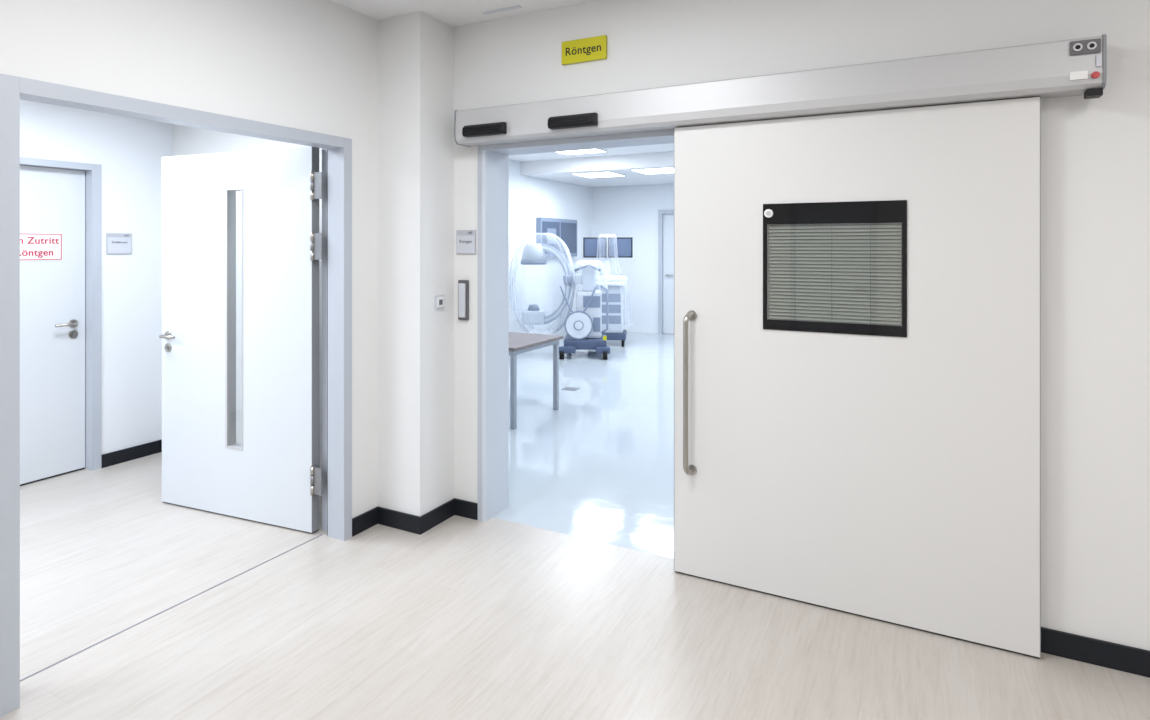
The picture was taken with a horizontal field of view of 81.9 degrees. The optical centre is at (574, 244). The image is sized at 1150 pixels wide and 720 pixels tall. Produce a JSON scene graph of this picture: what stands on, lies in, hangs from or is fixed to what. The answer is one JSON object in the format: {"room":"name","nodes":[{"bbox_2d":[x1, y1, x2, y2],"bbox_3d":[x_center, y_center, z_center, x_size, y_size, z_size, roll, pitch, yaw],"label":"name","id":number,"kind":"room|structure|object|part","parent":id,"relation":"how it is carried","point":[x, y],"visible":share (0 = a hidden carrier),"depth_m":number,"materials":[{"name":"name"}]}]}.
{"room":"hospital corridor","nodes":[
{"label":"hospital corridor","id":0,"kind":"room"},
{"bbox_2d":[20,99,172,454],"bbox_3d":[-4.627,0.260,2.482,0.200,2.640,6.130,0,0,28],"label":"wall","id":1,"kind":"structure","parent":0,"point":[129,151],"depth_m":4.84,"materials":[{"name":"white paint"}]},
{"bbox_2d":[20,157,100,485],"bbox_3d":[-3.660,0.506,4.273,0.162,2.148,1.028,0,0,28],"label":"door","id":2,"kind":"structure","parent":1,"relation":"in","point":[60,300],"depth_m":4.53,"materials":[{"name":"white wood"}]},
{"bbox_2d":[20,233,61,260],"bbox_3d":[-3.601,0.013,4.383,0.004,0.185,0.370,0,0,28],"label":"warning sign","id":3,"kind":"object","parent":2,"relation":"attached to","point":[33,246],"visible":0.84,"depth_m":4.43,"materials":[{"name":"white plastic"}]},
{"bbox_2d":[106,233,131,253],"bbox_3d":[-3.300,-0.010,4.801,0.010,0.150,0.170,0,0,28],"label":"name plate","id":4,"kind":"object","parent":1,"relation":"attached to","point":[116,243],"depth_m":4.80,"materials":[{"name":"white plastic"}]},
{"bbox_2d":[101,439,161,467],"bbox_3d":[-3.562,1.534,1.928,2.200,0.093,6.130,0,0,28],"label":"baseboard","id":5,"kind":"structure","parent":1,"relation":"attached to","point":[124,455],"depth_m":4.86,"materials":[{"name":"black plastic"}]},
{"bbox_2d":[0,0,377,517],"bbox_3d":[-2.485,0.150,1.367,0.190,2.860,6.130,0,0,28],"label":"wall","id":6,"kind":"structure","parent":0,"point":[309,65],"depth_m":3.10,"materials":[{"name":"white paint"}]},
{"bbox_2d":[0,73,351,716],"bbox_3d":[-1.660,0.503,2.949,0.212,2.154,1.554,0,0,28],"label":"door frame","id":7,"kind":"structure","parent":6,"relation":"in","point":[336,150],"depth_m":2.57,"materials":[{"name":"grey metal"}]},
{"bbox_2d":[159,146,321,533],"bbox_3d":[-1.939,0.520,3.850,1.255,2.115,0.190,0,0,22],"label":"door hinged","id":8,"kind":"structure","parent":6,"relation":"in","point":[273,477],"depth_m":3.80,"materials":[{"name":"white wood"}]},
{"bbox_2d":[352,506,378,536],"bbox_3d":[-2.463,1.534,1.186,0.015,0.093,5.830,0,0,28],"label":"baseboard","id":9,"kind":"structure","parent":6,"relation":"attached to","point":[360,523],"depth_m":3.67,"materials":[{"name":"black plastic"}]},
{"bbox_2d":[378,11,453,515],"bbox_3d":[-0.917,0.150,3.837,0.310,2.860,0.300,0,0,28],"label":"wall column","id":10,"kind":"structure","parent":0,"point":[416,50],"depth_m":3.72,"materials":[{"name":"white paint"}]},
{"bbox_2d":[435,295,443,309],"bbox_3d":[-0.768,0.325,3.771,0.014,0.080,0.080,0,0,28],"label":"light switch","id":11,"kind":"object","parent":10,"relation":"attached to","point":[439,299],"visible":1,"depth_m":3.76,"materials":[{"name":"grey plastic"}]},
{"bbox_2d":[330,0,595,26],"bbox_3d":[0.061,-1.320,0.041,5.930,0.080,6.130,0,0,28],"label":"ceiling","id":12,"kind":"structure","parent":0,"point":[455,13],"depth_m":3.57,"materials":[{"name":"white paint"}]},
{"bbox_2d":[482,5,521,14],"bbox_3d":[-0.400,-1.278,3.607,0.240,0.004,0.030,0,0,28],"label":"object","id":13,"kind":"structure","parent":12,"relation":"in","point":[517,6],"depth_m":3.61,"materials":[{"name":"grey"}]},
{"bbox_2d":[509,159,591,336],"bbox_3d":[-1.546,0.150,8.995,0.150,2.860,7.830,0,0,28],"label":"wall","id":14,"kind":"structure","parent":0,"point":[530,198],"depth_m":10.70,"materials":[{"name":"white paint"}]},
{"bbox_2d":[536,217,576,256],"bbox_3d":[-0.284,-0.120,11.146,0.101,0.640,1.270,0,0,28],"label":"window","id":15,"kind":"structure","parent":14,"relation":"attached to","point":[565,229],"depth_m":11.06,"materials":[{"name":"blue glass"}]},
{"bbox_2d":[0,332,1149,719],"bbox_3d":[0.786,1.610,4.326,8.600,0.060,14.400,0,0,28],"label":"floor","id":16,"kind":"structure","parent":0,"point":[462,618],"depth_m":2.79,"materials":[{"name":"beige laminate"}]},
{"bbox_2d":[20,534,321,680],"bbox_3d":[-1.711,1.579,2.979,0.008,0.002,1.436,0,0,28],"label":"trim","id":17,"kind":"structure","parent":16,"relation":"on","point":[321,534],"depth_m":2.83,"materials":[{"name":"grey metal"}]},
{"bbox_2d":[509,332,562,429],"bbox_3d":[-0.999,1.228,6.365,1.550,0.705,0.870,0,0,28],"label":"table","id":18,"kind":"object","parent":16,"relation":"on","point":[519,343],"visible":0.43,"depth_m":6.02,"materials":[{"name":"silver metal"}]},
{"bbox_2d":[509,233,609,359],"bbox_3d":[-0.232,0.704,9.493,1.466,1.753,0.760,0,0,2],"label":"machine","id":19,"kind":"object","parent":16,"relation":"on","point":[583,326],"visible":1,"depth_m":9.37,"materials":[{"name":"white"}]},
{"bbox_2d":[561,387,579,390],"bbox_3d":[-0.047,1.579,7.273,0.160,0.003,0.140,0,0,28],"label":"floor drain","id":20,"kind":"object","parent":16,"relation":"on","point":[566,388],"visible":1,"depth_m":7.29,"materials":[{"name":"silver metal"}]},
{"bbox_2d":[583,234,632,345],"bbox_3d":[0.513,0.705,10.538,0.801,1.750,0.782,0,0,6],"label":"cart","id":21,"kind":"object","parent":16,"relation":"on","point":[593,247],"visible":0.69,"depth_m":10.46,"materials":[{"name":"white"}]},
{"bbox_2d":[509,143,673,186],"bbox_3d":[1.758,-1.210,7.275,7.600,0.260,8.270,0,0,28],"label":"ceiling","id":22,"kind":"structure","parent":0,"point":[554,166],"depth_m":9.72,"materials":[{"name":"white paint"}]},
{"bbox_2d":[557,149,606,154],"bbox_3d":[0.011,-1.273,8.901,0.640,0.014,0.640,0,0,28],"label":"ceiling lamp","id":23,"kind":"object","parent":22,"relation":"in","point":[589,150],"depth_m":8.98,"materials":[{"name":"white plastic"}]},
{"bbox_2d":[571,171,626,177],"bbox_3d":[0.367,-1.073,10.125,0.640,0.014,0.640,0,0,28],"label":"ceiling lamp","id":24,"kind":"object","parent":22,"relation":"in","point":[605,173],"depth_m":10.03,"materials":[{"name":"white plastic"}]},
{"bbox_2d":[629,167,673,173],"bbox_3d":[1.207,-1.073,9.574,0.640,0.014,0.640,0,0,28],"label":"ceiling lamp","id":25,"kind":"object","parent":22,"relation":"in","point":[658,170],"depth_m":9.49,"materials":[{"name":"white plastic"}]},
{"bbox_2d":[592,184,673,332],"bbox_3d":[3.616,0.150,10.845,7.600,2.860,0.220,0,0,28],"label":"wall","id":26,"kind":"structure","parent":0,"point":[620,211],"depth_m":12.02,"materials":[{"name":"white paint"}]},
{"bbox_2d":[658,210,673,333],"bbox_3d":[1.982,0.480,11.582,1.080,2.200,0.122,0,0,28],"label":"door","id":27,"kind":"structure","parent":26,"relation":"in","point":[665,217],"depth_m":11.77,"materials":[{"name":"grey paint"}]},
{"bbox_2d":[173,0,1149,650],"bbox_3d":[0.343,0.150,3.474,8.600,2.860,0.220,0,0,28],"label":"wall","id":28,"kind":"structure","parent":0,"point":[1095,152],"depth_m":2.57,"materials":[{"name":"white paint"}]},
{"bbox_2d":[458,280,468,319],"bbox_3d":[-0.638,0.318,3.843,0.071,0.228,0.029,0,0,28],"label":"switch","id":29,"kind":"object","parent":28,"relation":"attached to","point":[463,285],"visible":1,"depth_m":3.83,"materials":[{"name":"grey plastic"}]},
{"bbox_2d":[456,230,475,253],"bbox_3d":[-0.633,-0.018,3.852,0.136,0.139,0.010,0,0,28],"label":"name plate","id":30,"kind":"object","parent":28,"relation":"attached to","point":[465,239],"visible":1,"depth_m":3.85,"materials":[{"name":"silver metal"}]},
{"bbox_2d":[478,129,673,521],"bbox_3d":[0.093,0.503,3.602,1.342,2.154,0.244,0,0,28],"label":"door frame","id":31,"kind":"structure","parent":28,"relation":"in","point":[493,160],"depth_m":3.83,"materials":[{"name":"grey metal"}]},
{"bbox_3d":[0.093,0.503,3.602,1.342,2.154,0.244,0,0,27],"label":"frame","id":32,"kind":"part","parent":31,"relation":"part of","materials":[{"name":"grey paint"}]},
{"bbox_2d":[562,35,606,64],"bbox_3d":[0.047,-1.025,3.490,0.260,0.120,0.023,0,0,28],"label":"sign","id":33,"kind":"object","parent":28,"relation":"attached to","point":[592,48],"visible":1,"depth_m":3.48,"materials":[{"name":"yellow plastic"}]},
{"bbox_2d":[378,498,1149,677],"bbox_3d":[1.494,1.534,2.573,5.725,0.093,0.315,0,0,28],"label":"baseboard","id":34,"kind":"structure","parent":28,"relation":"attached to","point":[1124,658],"depth_m":2.54,"materials":[{"name":"black plastic"}]},
{"bbox_2d":[454,34,1106,146],"bbox_3d":[0.644,-0.650,3.104,2.908,0.216,0.159,0,0,28],"label":"rail","id":35,"kind":"object","parent":28,"relation":"attached to","point":[1072,67],"depth_m":2.81,"materials":[{"name":"white metal"}]},
{"bbox_2d":[462,122,506,137],"bbox_3d":[-0.494,-0.626,3.593,0.265,0.064,0.050,0,0,28],"label":"sensor","id":36,"kind":"object","parent":35,"relation":"attached to","point":[499,128],"visible":1,"depth_m":3.57,"materials":[{"name":"black plastic"}]},
{"bbox_2d":[547,112,597,129],"bbox_3d":[-0.015,-0.626,3.344,0.265,0.064,0.050,0,0,28],"label":"sensor","id":37,"kind":"object","parent":35,"relation":"attached to","point":[586,119],"visible":1,"depth_m":3.33,"materials":[{"name":"black plastic"}]},
{"bbox_2d":[674,97,1040,658],"bbox_3d":[1.121,0.507,2.852,1.460,2.141,0.125,0,0,28],"label":"sliding door","id":38,"kind":"structure","parent":28,"relation":"in","point":[857,296],"depth_m":2.80,"materials":[{"name":"grey paint"}]}
]}

